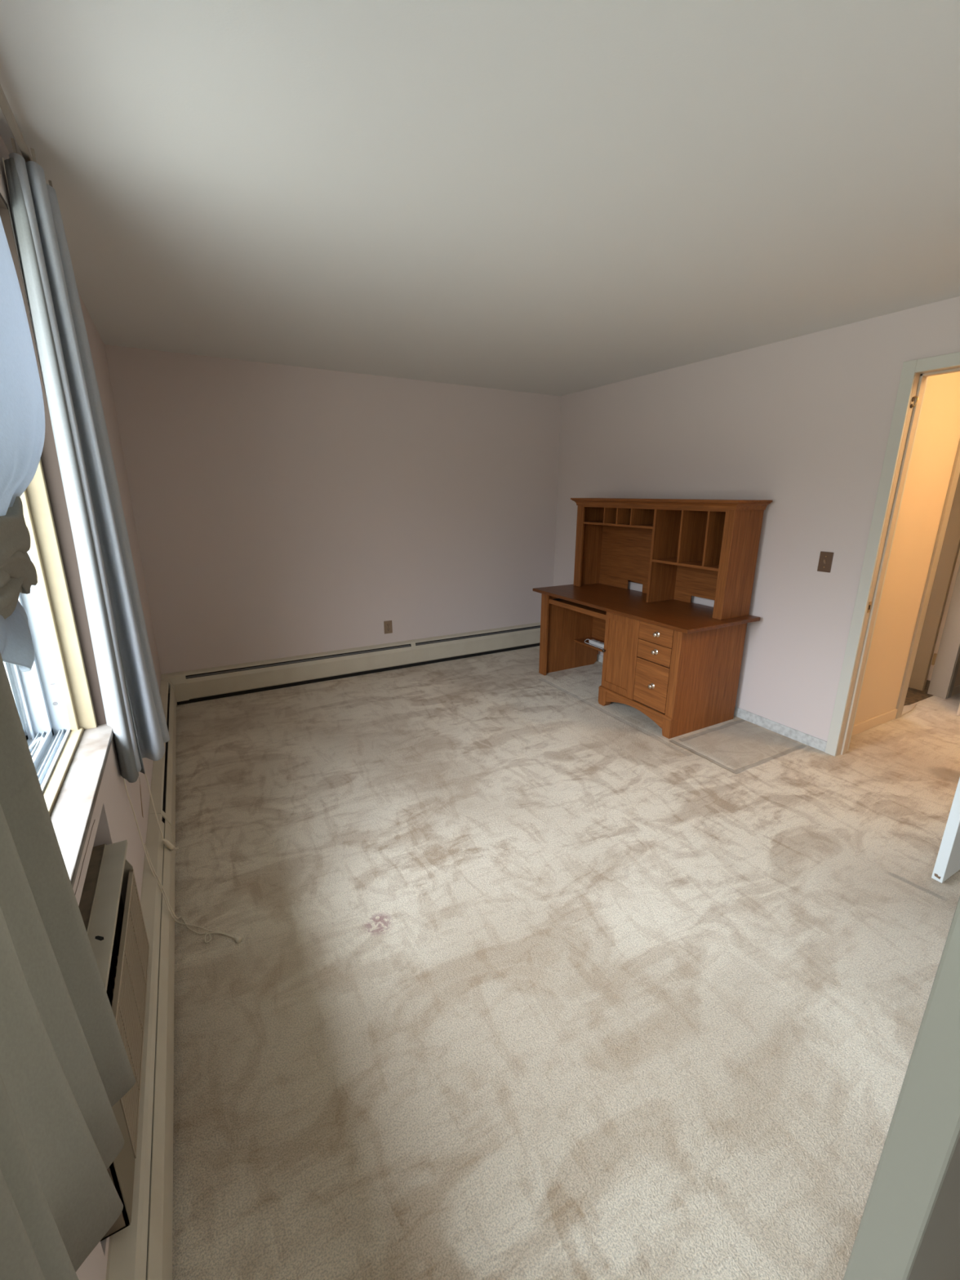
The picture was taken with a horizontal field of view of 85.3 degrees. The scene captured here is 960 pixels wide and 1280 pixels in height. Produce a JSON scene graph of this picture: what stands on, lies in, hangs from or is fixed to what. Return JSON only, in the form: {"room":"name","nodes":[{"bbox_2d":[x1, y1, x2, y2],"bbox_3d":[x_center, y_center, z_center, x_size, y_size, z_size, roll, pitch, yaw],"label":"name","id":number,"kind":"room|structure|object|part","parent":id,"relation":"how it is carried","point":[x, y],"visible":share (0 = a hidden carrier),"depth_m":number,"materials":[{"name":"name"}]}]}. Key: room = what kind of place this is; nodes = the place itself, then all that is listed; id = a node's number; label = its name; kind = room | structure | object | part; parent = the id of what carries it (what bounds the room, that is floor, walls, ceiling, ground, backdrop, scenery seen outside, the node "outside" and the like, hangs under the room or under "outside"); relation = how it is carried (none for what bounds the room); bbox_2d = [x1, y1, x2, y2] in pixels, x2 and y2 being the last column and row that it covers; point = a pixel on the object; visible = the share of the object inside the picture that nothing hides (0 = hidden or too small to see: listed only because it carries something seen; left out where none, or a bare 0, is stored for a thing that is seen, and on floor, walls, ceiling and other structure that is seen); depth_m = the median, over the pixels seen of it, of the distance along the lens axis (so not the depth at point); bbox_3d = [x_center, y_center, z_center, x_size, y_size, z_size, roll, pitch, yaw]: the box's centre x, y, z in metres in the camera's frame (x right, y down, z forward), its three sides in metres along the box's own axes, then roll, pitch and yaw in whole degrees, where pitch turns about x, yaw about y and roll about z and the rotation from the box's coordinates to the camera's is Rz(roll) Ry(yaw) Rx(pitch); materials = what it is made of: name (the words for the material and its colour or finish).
{"room":"empty bedroom","nodes":[
{"label":"empty bedroom","id":0,"kind":"room"},
{"bbox_2d":[0,134,161,1279],"bbox_3d":[-1.087,0.024,1.224,0.216,2.422,5.430,-8,18,-28],"label":"wall","id":1,"kind":"structure","parent":0,"point":[113,820],"depth_m":1.71,"materials":[{"name":"beige paint"}]},
{"bbox_2d":[0,84,32,162],"bbox_3d":[-0.664,-0.959,0.459,0.060,0.050,2.304,-8,18,-28],"label":"curtain rod","id":2,"kind":"object","parent":1,"relation":"attached to","point":[5,107],"visible":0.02,"depth_m":1.17,"materials":[{"name":"silver metal"}]},
{"bbox_2d":[0,217,44,671],"bbox_3d":[-0.674,-0.491,0.667,0.101,0.981,0.619,-8,18,-27],"label":"window curtain","id":3,"kind":"object","parent":2,"relation":"hanging from","point":[22,412],"visible":0.99,"depth_m":0.66,"materials":[{"name":"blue fabric"}]},
{"bbox_2d":[0,217,44,515],"bbox_3d":[-0.693,-0.571,0.678,0.101,0.833,0.545,-8,18,-28],"label":"drape","id":4,"kind":"object","parent":3,"relation":"hanging from","point":[22,412],"depth_m":0.71,"materials":[{"name":"white fabric"}]},
{"bbox_2d":[0,653,135,1279],"bbox_3d":[-0.428,-0.067,0.357,0.074,1.621,0.478,-9,18,-30],"label":"window curtain","id":5,"kind":"object","parent":2,"relation":"hanging from","point":[64,1063],"visible":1,"depth_m":0.55,"materials":[{"name":"grey fabric"}]},
{"bbox_2d":[4,137,169,782],"bbox_3d":[-1.139,-0.414,1.556,0.131,1.666,0.404,-6,17,-22],"label":"window curtain","id":6,"kind":"object","parent":2,"relation":"hanging from","point":[133,708],"visible":1,"depth_m":1.46,"materials":[{"name":"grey fabric"}]},
{"bbox_2d":[1,157,242,943],"bbox_3d":[-0.992,-0.057,1.478,0.356,2.240,0.116,6,17,19],"label":"pull cord","id":7,"kind":"object","parent":2,"relation":"hanging from","point":[237,939],"visible":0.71,"depth_m":1.76,"materials":[{"name":"beige plastic"}]},
{"bbox_2d":[144,773,178,850],"bbox_3d":[-1.179,-0.182,1.692,0.049,2.117,0.152,4,16,13],"label":"pull cord","id":8,"kind":"object","parent":2,"relation":"hanging from","point":[166,842],"visible":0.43,"depth_m":1.93,"materials":[{"name":"beige plastic"}]},
{"bbox_2d":[0,192,106,815],"bbox_3d":[-0.710,-0.114,0.484,0.214,1.390,2.185,-8,18,-28],"label":"window","id":9,"kind":"structure","parent":1,"relation":"in","point":[60,698],"depth_m":1.48,"materials":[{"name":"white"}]},
{"bbox_3d":[-0.753,-0.108,0.461,0.115,1.390,2.185,-8,18,-28],"label":"vinyl frame","id":10,"kind":"part","parent":9,"relation":"part of","materials":[{"name":"white plastic"}]},
{"bbox_3d":[-0.677,-0.119,0.502,0.060,1.390,2.185,-8,18,-28],"label":"wooden frame","id":11,"kind":"part","parent":9,"relation":"part of","materials":[{"name":"beige wood"}]},
{"bbox_2d":[49,724,113,888],"bbox_3d":[-0.647,0.529,0.703,0.077,0.017,2.185,-8,18,-28],"label":"window sill","id":12,"kind":"structure","parent":1,"relation":"attached to","point":[71,815],"depth_m":1.24,"materials":[{"name":"stone"}]},
{"bbox_2d":[78,840,149,1241],"bbox_3d":[-0.871,0.732,1.062,0.247,0.453,0.710,-8,18,-28],"label":"air conditioner","id":13,"kind":"object","parent":1,"relation":"attached to","point":[109,906],"visible":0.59,"depth_m":1.15,"materials":[{"name":"beige metal"}]},
{"bbox_3d":[-0.633,0.841,0.899,0.010,0.330,0.103,-8,18,-28],"label":"control panel","id":14,"kind":"part","parent":13,"relation":"part of","materials":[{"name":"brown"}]},
{"bbox_3d":[-0.941,0.694,1.403,0.036,0.341,0.003,-8,18,-28],"label":"panel","id":15,"kind":"part","parent":13,"relation":"part of","materials":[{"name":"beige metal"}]},
{"bbox_2d":[111,869,149,1158],"bbox_3d":[-0.792,0.798,1.187,0.009,0.254,0.552,-8,18,-28],"label":"grille","id":16,"kind":"object","parent":13,"relation":"attached to","point":[129,998],"depth_m":1.16,"materials":[{"name":"beige"}]},
{"bbox_2d":[105,676,177,1279],"bbox_3d":[-0.949,0.973,1.531,0.070,0.228,5.120,-8,18,-28],"label":"baseboard heater","id":17,"kind":"object","parent":1,"relation":"attached to","point":[142,1250],"visible":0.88,"depth_m":1.23,"materials":[{"name":"metal"}]},
{"bbox_3d":[-0.927,0.978,1.545,0.017,0.160,5.120,-8,18,-28],"label":"panel","id":18,"kind":"part","parent":17,"relation":"part of","materials":[{"name":"metal"}]},
{"bbox_2d":[104,344,560,674],"bbox_3d":[0.420,-1.022,4.962,6.200,2.422,0.120,-8,18,-28],"label":"wall","id":19,"kind":"structure","parent":0,"point":[280,511],"depth_m":3.98,"materials":[{"name":"beige paint"}]},
{"bbox_2d":[160,622,540,705],"bbox_3d":[-0.748,0.140,4.500,3.426,0.228,0.070,-8,18,-28],"label":"baseboard heater","id":20,"kind":"object","parent":19,"relation":"attached to","point":[220,682],"visible":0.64,"depth_m":4.26,"materials":[{"name":"metal"}]},
{"bbox_3d":[-0.754,0.128,4.508,3.426,0.206,0.046,-8,18,-28],"label":"panel","id":21,"kind":"part","parent":20,"relation":"part of","materials":[{"name":"metal"}]},
{"bbox_2d":[383,620,392,634],"bbox_3d":[-0.783,-0.110,4.445,0.072,0.111,0.009,-8,18,-28],"label":"wall outlet","id":22,"kind":"object","parent":19,"relation":"attached to","point":[387,624],"visible":1,"depth_m":4.44,"materials":[{"name":"brown plastic"}]},
{"bbox_2d":[0,0,959,395],"bbox_3d":[1.624,-1.591,2.339,6.415,0.100,5.430,-8,18,-28],"label":"ceiling","id":23,"kind":"structure","parent":0,"point":[556,197],"depth_m":1.42,"materials":[{"name":"white paint"}]},
{"bbox_2d":[172,645,959,1279],"bbox_3d":[1.715,0.727,3.036,6.200,0.104,5.210,-8,18,-28],"label":"floor","id":24,"kind":"structure","parent":0,"point":[526,978],"depth_m":1.65,"materials":[{"name":"carpet"}]},
{"bbox_2d":[532,582,760,738],"bbox_3d":[1.104,0.062,3.890,0.676,0.720,1.553,-8,18,-28],"label":"computer desk","id":25,"kind":"object","parent":24,"relation":"on","point":[671,657],"depth_m":3.42,"materials":[{"name":"brown wood"}]},
{"bbox_3d":[0.530,-0.047,4.312,0.020,0.696,0.082,-8,18,-28],"label":"leg post","id":26,"kind":"part","parent":25,"relation":"part of","materials":[{"name":"brown wood"}]},
{"bbox_3d":[0.795,-0.089,4.466,0.602,0.696,0.018,-8,18,-28],"label":"panel","id":27,"kind":"part","parent":25,"relation":"part of","materials":[{"name":"brown wood"}]},
{"bbox_2d":[548,598,606,620],"bbox_3d":[0.898,-0.258,4.005,0.401,0.036,0.690,-8,18,-28],"label":"keyboard tray","id":28,"kind":"object","parent":25,"relation":"on","point":[597,613],"depth_m":3.94,"materials":[{"name":"brown wood"}]},
{"bbox_2d":[573,636,604,652],"bbox_3d":[1.072,0.078,4.233,0.200,0.016,0.724,-8,18,-28],"label":"shelf","id":29,"kind":"object","parent":25,"relation":"attached to","point":[580,640],"depth_m":4.47,"materials":[{"name":"brown wood"}]},
{"bbox_3d":[0.998,0.185,4.237,0.432,0.295,0.282,10,19,32],"label":"power strip","id":30,"kind":"part","parent":25,"relation":"part of","materials":[{"name":"white plastic"}]},
{"bbox_3d":[1.165,-0.147,4.223,0.012,0.451,0.724,-8,18,-28],"label":"panel","id":31,"kind":"part","parent":25,"relation":"part of","materials":[{"name":"brown wood"}]},
{"bbox_3d":[0.957,0.100,3.558,0.016,0.555,0.311,-8,18,-28],"label":"cabinet door","id":32,"kind":"part","parent":25,"relation":"part of","materials":[{"name":"brown wood"}]},
{"bbox_3d":[1.033,0.459,3.499,0.016,0.090,0.610,-8,18,-28],"label":"arched rail","id":33,"kind":"part","parent":25,"relation":"part of","materials":[{"name":"brown wood"}]},
{"bbox_3d":[1.027,0.416,3.490,0.028,0.017,0.656,-8,18,-28],"label":"moulding","id":34,"kind":"part","parent":25,"relation":"part of","materials":[{"name":"brown wood"}]},
{"bbox_2d":[532,582,760,633],"bbox_3d":[1.105,-0.274,3.796,0.676,0.024,1.553,-8,18,-28],"label":"countertop","id":35,"kind":"structure","parent":25,"relation":"on","point":[685,617],"depth_m":3.57,"materials":[{"name":"brown wood"}]},
{"bbox_3d":[1.086,0.295,3.317,0.032,0.037,0.037,-8,18,-28],"label":"knob","id":36,"kind":"part","parent":25,"relation":"part of","materials":[{"name":"silver metal"}]},
{"bbox_3d":[1.099,0.286,3.343,0.017,0.297,0.268,-8,18,-28],"label":"drawer","id":37,"kind":"part","parent":25,"relation":"part of","materials":[{"name":"brown wood"}]},
{"bbox_3d":[1.100,0.080,3.285,0.017,0.118,0.268,-8,18,-28],"label":"drawer","id":38,"kind":"part","parent":25,"relation":"part of","materials":[{"name":"brown wood"}]},
{"bbox_3d":[1.087,0.077,3.255,0.032,0.037,0.037,-8,18,-28],"label":"knob","id":39,"kind":"part","parent":25,"relation":"part of","materials":[{"name":"silver metal"}]},
{"bbox_3d":[1.100,-0.039,3.252,0.017,0.121,0.268,-8,18,-28],"label":"drawer","id":40,"kind":"part","parent":25,"relation":"part of","materials":[{"name":"brown wood"}]},
{"bbox_3d":[1.087,-0.033,3.225,0.032,0.037,0.037,-8,18,-28],"label":"knob","id":41,"kind":"part","parent":25,"relation":"part of","materials":[{"name":"silver metal"}]},
{"bbox_2d":[570,497,772,619],"bbox_3d":[1.244,-0.653,3.780,0.317,0.716,1.515,-8,18,-28],"label":"hutch","id":42,"kind":"object","parent":25,"relation":"on","point":[680,549],"visible":1,"depth_m":3.64,"materials":[{"name":"brown wood"}]},
{"bbox_3d":[0.820,-0.781,4.304,0.019,0.676,0.076,-8,18,-28],"label":"post","id":43,"kind":"part","parent":42,"relation":"part of","materials":[{"name":"brown wood"}]},
{"bbox_3d":[0.926,-0.805,4.391,0.257,0.676,0.015,-8,18,-28],"label":"panel","id":44,"kind":"part","parent":42,"relation":"part of","materials":[{"name":"brown wood"}]},
{"bbox_2d":[582,520,653,528],"bbox_3d":[1.116,-0.887,3.998,0.263,0.016,0.793,-8,18,-28],"label":"shelf","id":45,"kind":"object","parent":42,"relation":"attached to","point":[648,524],"depth_m":3.92,"materials":[{"name":"brown wood"}]},
{"bbox_3d":[1.155,-0.930,3.642,0.016,0.028,1.291,-8,18,-28],"label":"rail","id":46,"kind":"part","parent":42,"relation":"part of","materials":[{"name":"brown wood"}]},
{"bbox_3d":[1.380,-0.654,3.858,0.006,0.676,1.395,-8,18,-28],"label":"panel","id":47,"kind":"part","parent":42,"relation":"part of","materials":[{"name":"brown wood"}]},
{"bbox_3d":[1.245,-0.970,3.691,0.317,0.058,1.515,-8,18,-28],"label":"crown moulding","id":48,"kind":"part","parent":42,"relation":"part of","materials":[{"name":"brown wood"}]},
{"bbox_2d":[652,557,719,571],"bbox_3d":[1.460,-0.504,3.463,0.263,0.018,0.582,-8,18,-28],"label":"shelf","id":49,"kind":"object","parent":42,"relation":"attached to","point":[696,562],"depth_m":3.46,"materials":[{"name":"brown wood"}]},
{"bbox_3d":[1.484,-0.458,3.160,0.019,0.676,0.064,-8,18,-28],"label":"post","id":50,"kind":"part","parent":42,"relation":"part of","materials":[{"name":"brown wood"}]},
{"bbox_3d":[1.614,-0.470,3.207,0.257,0.676,0.015,-8,18,-28],"label":"panel","id":51,"kind":"part","parent":42,"relation":"part of","materials":[{"name":"brown wood"}]},
{"bbox_3d":[1.456,0.238,3.311,0.598,0.696,0.018,-8,18,-28],"label":"panel","id":52,"kind":"part","parent":25,"relation":"part of","materials":[{"name":"brown wood"}]},
{"bbox_2d":[843,896,959,1279],"bbox_3d":[0.637,0.309,0.561,0.620,2.018,0.039,-8,18,-28],"label":"door","id":53,"kind":"structure","parent":24,"relation":"on","point":[909,1227],"depth_m":0.44,"materials":[{"name":"grey paint"}]},
{"bbox_2d":[553,296,959,741],"bbox_3d":[2.054,-0.486,2.889,0.113,2.322,5.210,-8,18,-28],"label":"wall","id":54,"kind":"structure","parent":0,"point":[802,424],"depth_m":3.15,"materials":[{"name":"beige paint"}]},
{"bbox_2d":[596,653,826,751],"bbox_3d":[1.403,0.319,4.186,0.012,0.066,2.640,-8,18,-28],"label":"baseboard","id":55,"kind":"structure","parent":54,"relation":"attached to","point":[812,741],"depth_m":3.31,"materials":[{"name":"paint"}]},
{"bbox_2d":[817,551,833,572],"bbox_3d":[1.952,-0.442,2.950,0.019,0.113,0.070,-8,18,-28],"label":"light switch","id":56,"kind":"object","parent":54,"relation":"attached to","point":[825,560],"visible":1,"depth_m":2.95,"materials":[{"name":"brown plastic"}]},
{"bbox_2d":[825,351,959,756],"bbox_3d":[2.317,-0.224,2.471,0.113,2.045,0.790,-8,18,-28],"label":"trim","id":57,"kind":"structure","parent":54,"relation":"attached to","point":[920,379],"depth_m":2.73,"materials":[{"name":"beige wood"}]},
{"bbox_3d":[2.099,-0.177,2.809,0.024,0.060,0.002,-8,18,-28],"label":"plate","id":58,"kind":"part","parent":57,"relation":"part of","materials":[{"name":"gold metal"}]},
{"bbox_2d":[910,395,918,408],"bbox_3d":[2.108,-1.153,2.525,0.023,0.053,0.024,-8,18,-28],"label":"hinge","id":59,"kind":"object","parent":54,"relation":"attached to","point":[913,397],"visible":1,"depth_m":2.52,"materials":[{"name":"brown metal"}]},
{"bbox_2d":[931,777,959,883],"bbox_3d":[2.120,-0.073,1.944,0.766,2.002,0.169,-8,18,-28],"label":"door","id":60,"kind":"structure","parent":54,"relation":"in","point":[947,864],"depth_m":2.00,"materials":[{"name":"white paint"}]},
{"bbox_2d":[853,371,959,724],"bbox_3d":[3.267,-0.664,3.536,2.660,2.322,0.100,-8,18,-28],"label":"wall","id":61,"kind":"structure","parent":0,"point":[937,437],"depth_m":3.11,"materials":[{"name":"beige paint"}]},
{"bbox_2d":[851,708,897,736],"bbox_3d":[2.478,0.553,3.357,0.800,0.070,0.012,-8,18,-28],"label":"baseboard","id":62,"kind":"structure","parent":61,"relation":"attached to","point":[864,726],"depth_m":3.40,"materials":[{"name":"beige paint"}]},
{"bbox_2d":[897,703,916,717],"bbox_3d":[3.005,0.495,3.682,0.396,0.010,0.082,-8,18,-28],"label":"trim","id":63,"kind":"structure","parent":61,"relation":"attached to","point":[906,708],"depth_m":3.69,"materials":[{"name":"beige wood"}]},
{"bbox_2d":[895,439,959,719],"bbox_3d":[3.168,-0.545,3.502,0.825,2.110,0.118,-8,18,-28],"label":"trim","id":64,"kind":"structure","parent":61,"relation":"attached to","point":[947,663],"depth_m":3.74,"materials":[{"name":"beige paint"}]},
{"bbox_2d":[908,473,959,690],"bbox_3d":[3.230,-0.660,4.004,0.054,2.000,0.721,-8,18,-28],"label":"door","id":65,"kind":"structure","parent":61,"relation":"in","point":[951,543],"depth_m":3.81,"materials":[{"name":"brown paint"}]},
{"bbox_2d":[951,684,959,696],"bbox_3d":[3.948,0.336,4.147,0.915,0.070,0.012,-8,18,-28],"label":"baseboard","id":66,"kind":"structure","parent":61,"relation":"attached to","point":[956,690],"depth_m":3.97,"materials":[{"name":"beige paint"}]},
{"bbox_2d":[926,548,959,680],"bbox_3d":[3.427,-0.936,4.505,0.100,2.322,1.500,-8,18,-28],"label":"wall","id":67,"kind":"structure","parent":0,"point":[957,562],"depth_m":4.12,"materials":[{"name":"beige paint"}]},
{"bbox_3d":[3.610,-0.486,2.905,0.100,2.322,0.980,-8,18,-28],"label":"wall","id":68,"kind":"structure","parent":0,"visible":0},
{"bbox_2d":[956,703,959,715],"bbox_3d":[3.381,-0.597,3.300,0.130,2.322,0.070,-8,18,-28],"label":"trim","id":69,"kind":"structure","parent":68,"relation":"attached to","point":[958,709],"depth_m":3.60,"materials":[{"name":"beige paint"}]}
]}

